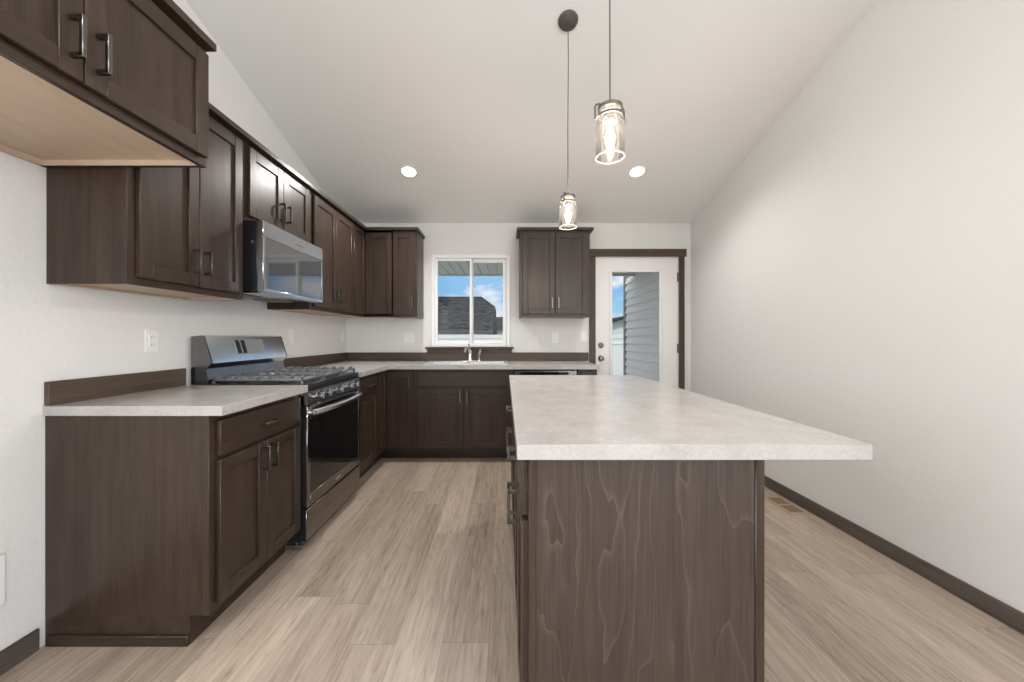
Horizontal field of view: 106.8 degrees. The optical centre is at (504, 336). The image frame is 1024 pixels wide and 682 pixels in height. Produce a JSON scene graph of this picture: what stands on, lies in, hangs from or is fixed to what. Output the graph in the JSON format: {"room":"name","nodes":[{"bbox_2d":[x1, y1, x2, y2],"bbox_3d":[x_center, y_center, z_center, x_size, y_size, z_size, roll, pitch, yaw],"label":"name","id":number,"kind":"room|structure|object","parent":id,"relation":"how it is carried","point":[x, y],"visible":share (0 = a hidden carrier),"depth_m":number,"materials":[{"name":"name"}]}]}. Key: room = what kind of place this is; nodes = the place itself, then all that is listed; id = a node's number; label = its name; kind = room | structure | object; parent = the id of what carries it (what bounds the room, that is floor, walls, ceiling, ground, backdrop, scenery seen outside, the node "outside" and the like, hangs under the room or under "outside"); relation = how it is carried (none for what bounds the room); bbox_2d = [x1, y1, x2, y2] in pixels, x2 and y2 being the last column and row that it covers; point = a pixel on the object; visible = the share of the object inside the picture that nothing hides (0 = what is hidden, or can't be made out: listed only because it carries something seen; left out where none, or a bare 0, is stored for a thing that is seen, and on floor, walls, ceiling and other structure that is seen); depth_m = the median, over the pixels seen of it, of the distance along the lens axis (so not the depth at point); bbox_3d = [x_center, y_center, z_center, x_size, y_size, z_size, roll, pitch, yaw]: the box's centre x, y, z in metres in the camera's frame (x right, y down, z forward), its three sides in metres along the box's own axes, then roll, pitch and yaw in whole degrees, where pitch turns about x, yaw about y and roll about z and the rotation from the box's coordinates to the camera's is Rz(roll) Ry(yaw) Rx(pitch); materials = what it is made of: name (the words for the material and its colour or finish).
{"room":"kitchen","nodes":[
{"label":"kitchen","id":0,"kind":"room"},
{"bbox_2d":[0,0,345,650],"bbox_3d":[-1.835,-0.719,-0.600,0.150,3.792,9.630,0,0,0],"label":"wall","id":1,"kind":"structure","parent":0,"point":[49,332],"depth_m":1.45,"materials":[{"name":"white paint"}]},
{"bbox_2d":[0,553,4,605],"bbox_3d":[-1.754,0.847,1.242,0.011,0.180,0.185,0,0,0],"label":"electrical outlet","id":2,"kind":"object","parent":1,"relation":"attached to","point":[2,556],"visible":1,"depth_m":1.32,"materials":[{"name":"white plastic"}]},
{"bbox_2d":[0,629,38,675],"bbox_3d":[-1.754,1.135,-1.992,0.013,0.083,6.845,0,0,0],"label":"baseboard","id":3,"kind":"structure","parent":1,"relation":"attached to","point":[20,650],"depth_m":1.37,"materials":[{"name":"brown wood"}]},
{"bbox_2d":[0,0,216,167],"bbox_3d":[-1.422,-0.882,1.007,0.672,0.470,0.896,0,0,0],"label":"upper cabinet","id":4,"kind":"object","parent":1,"relation":"attached to","point":[84,83],"visible":1,"depth_m":1.17,"materials":[{"name":"brown wood"}]},
{"bbox_2d":[44,368,185,405],"bbox_3d":[-1.750,0.217,1.764,0.019,0.092,0.629,0,0,0],"label":"backsplash","id":5,"kind":"structure","parent":1,"relation":"attached to","point":[80,389],"depth_m":1.67,"materials":[{"name":"brown wood"}]},
{"bbox_2d":[46,103,249,299],"bbox_3d":[-1.575,-0.660,1.777,0.367,0.913,0.646,0,0,0],"label":"upper cabinet","id":6,"kind":"object","parent":1,"relation":"attached to","point":[176,233],"visible":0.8,"depth_m":1.57,"materials":[{"name":"brown wood"}]},
{"bbox_2d":[144,329,157,352],"bbox_3d":[-1.755,0.020,1.890,0.010,0.116,0.072,0,0,0],"label":"wall outlet","id":7,"kind":"object","parent":1,"relation":"attached to","point":[150,335],"visible":1,"depth_m":1.88,"materials":[{"name":"white plastic"}]},
{"bbox_2d":[149,334,155,347],"bbox_3d":[-1.752,0.020,1.890,0.005,0.068,0.034,0,0,0],"label":"socket","id":8,"kind":"object","parent":7,"relation":"attached to","point":[152,337],"depth_m":1.89,"materials":[{"name":"white plastic"}]},
{"bbox_2d":[243,135,314,242],"bbox_3d":[-1.575,-0.884,2.455,0.367,0.465,0.710,0,0,0],"label":"upper cabinet","id":9,"kind":"object","parent":1,"relation":"attached to","point":[274,193],"visible":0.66,"depth_m":2.36,"materials":[{"name":"brown wood"}]},
{"bbox_2d":[243,220,322,302],"bbox_3d":[-1.549,-0.446,2.450,0.422,0.406,0.692,0,0,0],"label":"microwave","id":10,"kind":"object","parent":9,"relation":"attached to","point":[279,266],"visible":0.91,"depth_m":2.28,"materials":[{"name":"silver metal"}]},
{"bbox_2d":[289,330,293,343],"bbox_3d":[-1.755,-0.003,3.130,0.010,0.116,0.072,0,0,0],"label":"wall outlet","id":11,"kind":"object","parent":1,"relation":"attached to","point":[291,332],"visible":1,"depth_m":3.12,"materials":[{"name":"white plastic"}]},
{"bbox_2d":[267,187,356,314],"bbox_3d":[-1.575,-0.660,3.208,0.367,0.913,0.795,0,0,0],"label":"upper cabinet","id":12,"kind":"object","parent":1,"relation":"attached to","point":[331,226],"visible":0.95,"depth_m":3.17,"materials":[{"name":"brown wood"}]},
{"bbox_2d":[0,458,1023,681],"bbox_3d":[0.150,1.237,-0.600,4.120,0.120,9.930,0,0,0],"label":"floor","id":13,"kind":"structure","parent":0,"point":[411,578],"depth_m":1.62,"materials":[{"name":"brown wood"}]},
{"bbox_2d":[45,395,300,646],"bbox_3d":[-1.415,0.739,1.760,0.685,0.876,0.638,0,0,0],"label":"base cabinet","id":14,"kind":"object","parent":13,"relation":"on","point":[155,526],"visible":0.98,"depth_m":1.45,"materials":[{"name":"brown wood"}]},
{"bbox_2d":[43,385,307,415],"bbox_3d":[-1.418,0.282,1.762,0.684,0.038,0.633,0,0,0],"label":"countertop","id":15,"kind":"structure","parent":14,"relation":"on","point":[185,400],"depth_m":1.55,"materials":[{"name":"stone"}]},
{"bbox_2d":[191,335,362,547],"bbox_3d":[-1.375,0.584,2.463,0.730,1.186,0.758,0,0,0],"label":"range","id":16,"kind":"object","parent":13,"relation":"on","point":[330,408],"visible":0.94,"depth_m":2.30,"materials":[{"name":"silver metal"}]},
{"bbox_2d":[192,372,358,391],"bbox_3d":[-1.407,0.283,2.464,0.635,0.044,0.756,0,0,0],"label":"cooktop","id":17,"kind":"object","parent":16,"relation":"in","point":[319,384],"depth_m":2.23,"materials":[{"name":"black metal"}]},
{"bbox_2d":[358,373,376,478],"bbox_3d":[-1.415,0.739,3.096,0.685,0.876,0.486,0,0,0],"label":"base cabinet","id":18,"kind":"object","parent":13,"relation":"on","point":[368,384],"visible":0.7,"depth_m":3.12,"materials":[{"name":"brown wood"}]},
{"bbox_2d":[368,369,417,469],"bbox_3d":[-1.302,0.739,3.777,0.912,0.876,0.872,0,0,0],"label":"base cabinet","id":19,"kind":"object","parent":13,"relation":"on","point":[395,391],"visible":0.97,"depth_m":3.56,"materials":[{"name":"brown wood"}]},
{"bbox_2d":[303,361,599,376],"bbox_3d":[-0.440,0.282,3.532,2.640,0.038,1.366,0,0,0],"label":"countertop","id":20,"kind":"structure","parent":19,"relation":"on","point":[365,368],"depth_m":3.53,"materials":[{"name":"stone"}]},
{"bbox_2d":[424,361,507,363],"bbox_3d":[-0.375,0.349,3.880,0.816,0.185,0.446,0,0,0],"label":"sink","id":21,"kind":"object","parent":20,"relation":"in","point":[430,362],"visible":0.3,"depth_m":4.01,"materials":[{"name":"silver metal"}]},
{"bbox_2d":[477,349,481,360],"bbox_3d":[-0.268,0.192,4.047,0.044,0.130,0.064,0,0,-39],"label":"sprayer","id":22,"kind":"object","parent":21,"relation":"on","point":[480,350],"visible":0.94,"depth_m":4.04,"materials":[{"name":"silver metal"}]},
{"bbox_2d":[459,344,476,360],"bbox_3d":[-0.392,0.163,3.965,0.190,0.188,0.233,0,0,0],"label":"faucet","id":23,"kind":"object","parent":20,"relation":"on","point":[467,348],"visible":0.99,"depth_m":4.03,"materials":[{"name":"silver metal"}]},
{"bbox_2d":[415,369,512,457],"bbox_3d":[-0.384,0.739,3.870,0.923,0.876,0.685,0,0,0],"label":"base cabinet","id":24,"kind":"object","parent":13,"relation":"on","point":[460,413],"visible":0.87,"depth_m":3.57,"materials":[{"name":"brown wood"}]},
{"bbox_2d":[513,369,576,374],"bbox_3d":[0.384,0.743,3.868,0.604,0.868,0.655,0,0,0],"label":"dishwasher","id":25,"kind":"object","parent":13,"relation":"on","point":[515,371],"visible":0.16,"depth_m":3.58,"materials":[{"name":"black metal"}]},
{"bbox_2d":[577,369,596,374],"bbox_3d":[0.781,0.739,3.889,0.180,0.876,0.649,0,0,0],"label":"base cabinet","id":26,"kind":"object","parent":13,"relation":"on","point":[579,371],"visible":0.19,"depth_m":3.58,"materials":[{"name":"brown wood"}]},
{"bbox_2d":[506,404,764,681],"bbox_3d":[0.334,0.739,1.761,0.654,0.876,1.606,0,0,0],"label":"kitchen island","id":27,"kind":"object","parent":13,"relation":"on","point":[626,570],"visible":0.85,"depth_m":0.96,"materials":[{"name":"brown wood"}]},
{"bbox_2d":[509,375,871,459],"bbox_3d":[0.465,0.282,1.776,0.869,0.038,1.696,0,0,0],"label":"island countertop","id":28,"kind":"structure","parent":27,"relation":"on","point":[556,417],"depth_m":1.12,"materials":[{"name":"stone"}]},
{"bbox_2d":[765,496,809,513],"bbox_3d":[1.960,1.175,2.660,0.130,0.005,0.280,0,0,0],"label":"floor vent","id":29,"kind":"object","parent":13,"relation":"in","point":[787,506],"visible":0.94,"depth_m":2.65,"materials":[{"name":"beige metal"}]},
{"bbox_2d":[346,223,690,390],"bbox_3d":[0.150,-0.043,4.290,4.120,2.440,0.150,0,0,0],"label":"wall","id":30,"kind":"structure","parent":0,"point":[362,334],"depth_m":4.21,"materials":[{"name":"white paint"}]},
{"bbox_2d":[327,220,394,317],"bbox_3d":[-1.454,-0.660,3.909,0.608,0.913,0.608,0,0,0],"label":"upper cabinet","id":31,"kind":"object","parent":30,"relation":"attached to","point":[373,246],"visible":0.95,"depth_m":3.88,"materials":[{"name":"brown wood"}]},
{"bbox_2d":[392,227,424,318],"bbox_3d":[-1.016,-0.660,4.029,0.268,0.913,0.367,0,0,0],"label":"upper cabinet","id":32,"kind":"object","parent":30,"relation":"attached to","point":[408,242],"visible":1,"depth_m":3.89,"materials":[{"name":"brown wood"}]},
{"bbox_2d":[403,332,413,342],"bbox_3d":[-1.065,0.007,4.208,0.118,0.116,0.014,0,0,0],"label":"light switch","id":33,"kind":"object","parent":30,"relation":"attached to","point":[408,337],"visible":1,"depth_m":4.21,"materials":[{"name":"white plastic"}]},
{"bbox_2d":[284,352,588,367],"bbox_3d":[-0.417,0.217,3.532,2.685,0.092,1.366,0,0,0],"label":"backsplash","id":34,"kind":"structure","parent":30,"relation":"attached to","point":[305,361],"depth_m":4.20,"materials":[{"name":"brown wood"}]},
{"bbox_2d":[425,255,513,352],"bbox_3d":[-0.389,-0.371,4.232,0.973,1.084,0.145,0,0,0],"label":"window","id":35,"kind":"structure","parent":30,"relation":"in","point":[505,259],"depth_m":4.20,"materials":[{"name":"white plastic"}]},
{"bbox_2d":[438,261,638,275],"bbox_3d":[0.100,-1.088,5.282,4.600,0.190,1.835,0,0,0],"label":"roof","id":36,"kind":"structure","parent":30,"relation":"attached to","point":[445,268],"depth_m":5.70,"materials":[{"name":"silver metal"}]},
{"bbox_2d":[516,227,593,318],"bbox_3d":[0.514,-0.660,4.029,0.782,0.913,0.367,0,0,0],"label":"upper cabinet","id":37,"kind":"object","parent":30,"relation":"attached to","point":[554,262],"visible":1,"depth_m":3.89,"materials":[{"name":"brown wood"}]},
{"bbox_2d":[552,332,557,342],"bbox_3d":[0.557,0.007,4.210,0.075,0.116,0.010,0,0,0],"label":"wall outlet","id":38,"kind":"object","parent":30,"relation":"attached to","point":[554,334],"visible":1,"depth_m":4.21,"materials":[{"name":"white plastic"}]},
{"bbox_2d":[581,331,586,341],"bbox_3d":[0.878,-0.003,4.208,0.072,0.116,0.014,0,0,0],"label":"light switch","id":39,"kind":"object","parent":30,"relation":"attached to","point":[583,333],"visible":1,"depth_m":4.21,"materials":[{"name":"white plastic"}]},
{"bbox_2d":[596,257,678,387],"bbox_3d":[1.467,0.144,4.264,0.926,2.066,0.202,0,0,0],"label":"door","id":40,"kind":"structure","parent":30,"relation":"in","point":[667,268],"depth_m":4.22,"materials":[{"name":"white paint"}]},
{"bbox_2d":[589,249,686,389],"bbox_3d":[1.462,0.102,4.204,1.093,2.150,0.022,0,0,0],"label":"door frame","id":41,"kind":"structure","parent":30,"relation":"attached to","point":[681,253],"depth_m":4.20,"materials":[{"name":"brown wood"}]},
{"bbox_2d":[186,0,877,222],"bbox_3d":[0.150,-1.993,-0.600,4.120,1.544,9.930,0,0,0],"label":"ceiling","id":42,"kind":"structure","parent":0,"point":[471,96],"depth_m":2.63,"materials":[{"name":"white paint"}]},
{"bbox_2d":[400,166,417,177],"bbox_3d":[-0.863,-1.484,3.415,0.154,0.046,0.148,0,0,0],"label":"recessed light","id":43,"kind":"object","parent":42,"relation":"in","point":[407,171],"visible":1,"depth_m":3.41,"materials":[{"name":"white paint"}]},
{"bbox_2d":[558,9,577,229],"bbox_3d":[0.365,-1.239,2.192,0.116,1.214,0.112,0,0,0],"label":"pendant light","id":44,"kind":"object","parent":42,"relation":"hanging from","point":[568,19],"visible":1,"depth_m":2.18,"materials":[{"name":"clear glass"}]},
{"bbox_2d":[565,197,571,206],"bbox_3d":[0.365,-0.781,2.194,0.040,0.048,0.040,0,0,0],"label":"socket","id":45,"kind":"object","parent":44,"relation":"attached to","point":[567,204],"depth_m":2.18,"materials":[{"name":"white metal"}]},
{"bbox_2d":[594,0,625,163],"bbox_3d":[0.372,-1.359,1.341,0.120,1.452,0.112,0,0,0],"label":"pendant light","id":46,"kind":"object","parent":42,"relation":"hanging from","point":[610,112],"visible":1,"depth_m":1.33,"materials":[{"name":"clear glass"}]},
{"bbox_2d":[604,106,615,124],"bbox_3d":[0.372,-0.782,1.343,0.040,0.048,0.040,0,0,0],"label":"socket","id":47,"kind":"object","parent":46,"relation":"attached to","point":[610,119],"depth_m":1.33,"materials":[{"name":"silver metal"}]},
{"bbox_2d":[628,166,645,177],"bbox_3d":[1.190,-1.484,3.415,0.154,0.046,0.148,0,0,0],"label":"recessed light","id":48,"kind":"object","parent":42,"relation":"in","point":[637,171],"visible":1,"depth_m":3.41,"materials":[{"name":"white paint"}]},
{"bbox_2d":[623,0,1023,612],"bbox_3d":[2.135,-0.619,0.632,0.150,3.992,12.095,0,0,0],"label":"wall","id":49,"kind":"structure","parent":0,"point":[858,274],"depth_m":2.01,"materials":[{"name":"white paint"}]},
{"bbox_2d":[765,476,1023,634],"bbox_3d":[2.054,1.135,-0.600,0.013,0.083,9.630,0,0,0],"label":"baseboard","id":50,"kind":"structure","parent":49,"relation":"attached to","point":[1001,611],"depth_m":1.89,"materials":[{"name":"brown wood"}]},
{"label":"outside","id":51,"kind":"structure","parent":0,"visible":0},
{"bbox_3d":[0.000,2.102,32.183,80.000,0.150,55.635,0,0,0],"label":"ground","id":52,"kind":"structure","parent":51,"visible":0},
{"bbox_2d":[438,297,496,334],"bbox_3d":[-6.235,0.002,18.950,11.530,4.050,8.100,0,0,0],"label":"neighbor house","id":53,"kind":"structure","parent":52,"relation":"on","point":[453,312],"depth_m":16.56,"materials":[{"name":"grey"}]},
{"bbox_2d":[496,317,502,334],"bbox_3d":[-1.000,0.117,33.950,12.000,3.820,8.100,0,0,0],"label":"neighbor house","id":54,"kind":"structure","parent":52,"relation":"on","point":[499,320],"depth_m":30.94,"materials":[{"name":"white"}]},
{"bbox_2d":[438,335,622,374],"bbox_3d":[-0.065,0.942,12.000,19.210,2.170,0.140,0,0,0],"label":"vinyl fence","id":55,"kind":"object","parent":52,"relation":"on","point":[617,340],"visible":0.06,"depth_m":11.98,"materials":[{"name":"white plastic"}]},
{"bbox_2d":[612,316,622,334],"bbox_3d":[8.200,0.292,30.000,5.600,3.470,8.800,0,0,0],"label":"neighbor house","id":56,"kind":"structure","parent":52,"relation":"on","point":[617,323],"depth_m":26.00,"materials":[{"name":"white"}]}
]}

